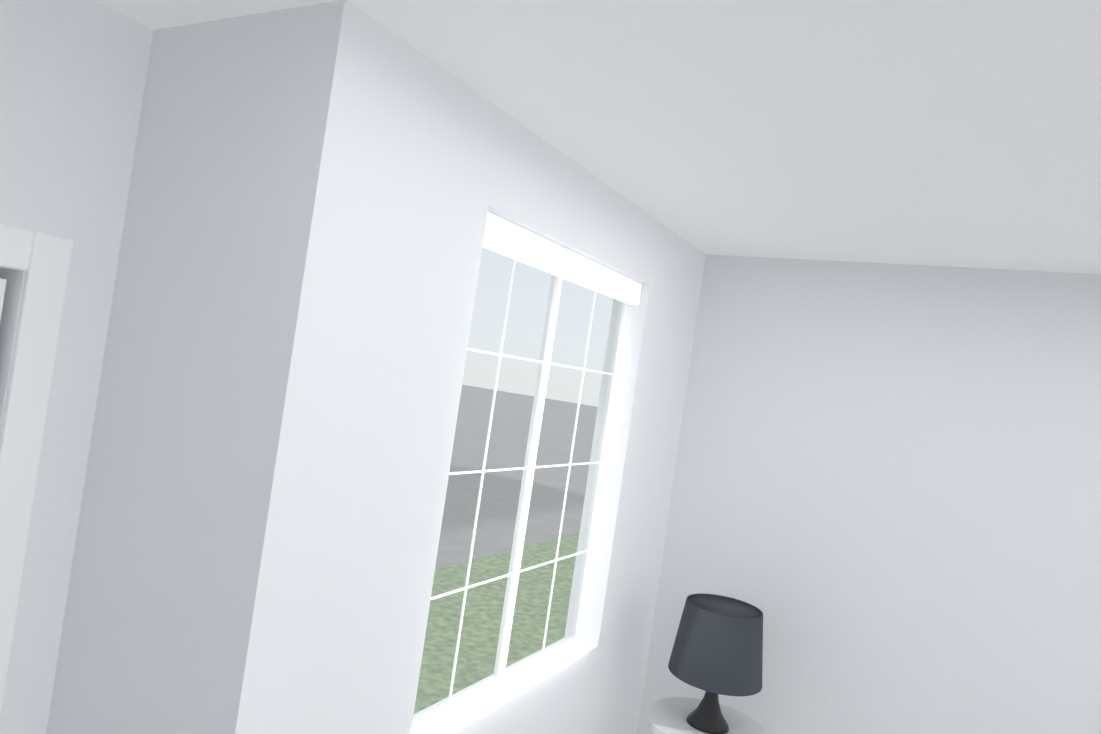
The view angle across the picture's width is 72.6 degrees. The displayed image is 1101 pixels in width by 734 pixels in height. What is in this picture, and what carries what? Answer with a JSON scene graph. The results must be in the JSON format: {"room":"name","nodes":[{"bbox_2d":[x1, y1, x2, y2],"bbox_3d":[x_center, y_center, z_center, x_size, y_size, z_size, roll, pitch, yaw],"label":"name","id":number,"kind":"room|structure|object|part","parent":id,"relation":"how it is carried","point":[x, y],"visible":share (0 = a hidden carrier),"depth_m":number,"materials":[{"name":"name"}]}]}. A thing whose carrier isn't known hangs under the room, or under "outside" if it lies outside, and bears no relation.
{"room":"bedroom","nodes":[
{"label":"bedroom","id":0,"kind":"room"},
{"bbox_2d":[0,0,152,733],"bbox_3d":[-1.550,0.517,1.114,0.150,2.770,1.499,8,-1,29],"label":"wall","id":1,"kind":"structure","parent":0,"point":[73,73],"depth_m":1.66,"materials":[{"name":"paint"}]},
{"bbox_2d":[0,224,72,716],"bbox_3d":[-1.482,0.790,1.163,0.116,2.250,1.082,8,-1,29],"label":"entry door","id":2,"kind":"structure","parent":1,"relation":"in","point":[42,260],"depth_m":1.60,"materials":[{"name":"white paint"}]},
{"bbox_2d":[46,8,290,733],"bbox_3d":[-0.956,0.610,1.724,0.610,2.770,0.150,8,-1,29],"label":"wall","id":3,"kind":"structure","parent":0,"point":[160,426],"depth_m":1.62,"materials":[{"name":"paint"}]},
{"bbox_2d":[182,0,705,733],"bbox_3d":[-0.101,0.743,2.499,0.150,2.770,2.345,8,-1,29],"label":"wall","id":4,"kind":"structure","parent":0,"point":[396,170],"depth_m":1.68,"materials":[{"name":"paint"}]},
{"bbox_2d":[411,640,597,733],"bbox_3d":[-0.127,1.050,2.459,0.078,0.011,1.158,8,-1,29],"label":"window sill","id":5,"kind":"structure","parent":4,"relation":"attached to","point":[459,717],"depth_m":2.40,"materials":[{"name":"white paint"}]},
{"bbox_2d":[411,259,628,730],"bbox_3d":[-0.070,0.333,2.493,0.030,1.448,1.158,8,-1,29],"label":"window","id":6,"kind":"structure","parent":4,"relation":"in","point":[501,674],"depth_m":2.49,"materials":[{"name":"white paint"}]},
{"bbox_3d":[-0.201,0.311,2.242,0.006,1.406,0.547,8,-1,29],"label":"far window muntin","id":7,"kind":"part","parent":6,"relation":"part of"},
{"bbox_2d":[482,211,641,304],"bbox_3d":[0.065,-0.334,2.480,0.045,0.088,1.140,8,-1,29],"label":"blind stack","id":8,"kind":"object","parent":6,"relation":"attached to","point":[506,238],"visible":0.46,"depth_m":2.35,"materials":[{"name":"white"}]},
{"bbox_3d":[0.071,0.356,2.738,0.006,1.406,0.547,8,-1,29],"label":"far window muntin","id":9,"kind":"part","parent":6,"relation":"part of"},
{"bbox_2d":[94,0,1100,273],"bbox_3d":[4.200,-0.128,-1.006,12.010,0.120,4.790,8,-1,29],"label":"ceiling","id":10,"kind":"structure","parent":0,"point":[944,132],"depth_m":1.67,"materials":[{"name":"paint"}]},
{"bbox_2d":[637,254,1100,733],"bbox_3d":[5.367,1.523,0.860,11.400,2.770,0.150,8,-1,29],"label":"wall","id":11,"kind":"structure","parent":0,"point":[884,515],"depth_m":3.04,"materials":[{"name":"paint"}]},
{"bbox_3d":[1.702,2.429,0.131,7.200,0.104,4.790,8,-1,29],"label":"floor carpet","id":12,"kind":"object","parent":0,"visible":0},
{"bbox_2d":[646,697,766,733],"bbox_3d":[0.566,1.827,2.981,0.480,0.817,0.480,8,-1,29],"label":"stand","id":13,"kind":"object","parent":12,"relation":"on","point":[667,715],"visible":0.75,"depth_m":3.03,"materials":[{"name":"white"}]},
{"bbox_2d":[668,593,762,733],"bbox_3d":[0.659,1.187,2.988,0.370,0.475,0.370,8,-1,29],"label":"table lamp","id":14,"kind":"object","parent":13,"relation":"on","point":[717,649],"visible":1,"depth_m":2.87,"materials":[{"name":"black fabric"}]},
{"label":"outside","id":15,"kind":"structure","parent":0,"visible":0},
{"bbox_2d":[435,385,597,568],"bbox_3d":[-10.036,1.054,18.695,110.000,0.130,100.000,8,-1,29],"label":"ground","id":16,"kind":"structure","parent":15,"point":[507,506],"depth_m":16.32,"materials":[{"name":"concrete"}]},
{"bbox_2d":[414,532,578,713],"bbox_3d":[5.437,0.810,5.032,14.000,4.705,6.800,8,-1,29],"label":"grass","id":17,"kind":"structure","parent":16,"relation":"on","point":[470,604],"depth_m":6.73,"materials":[{"name":"green plant"}]}
]}

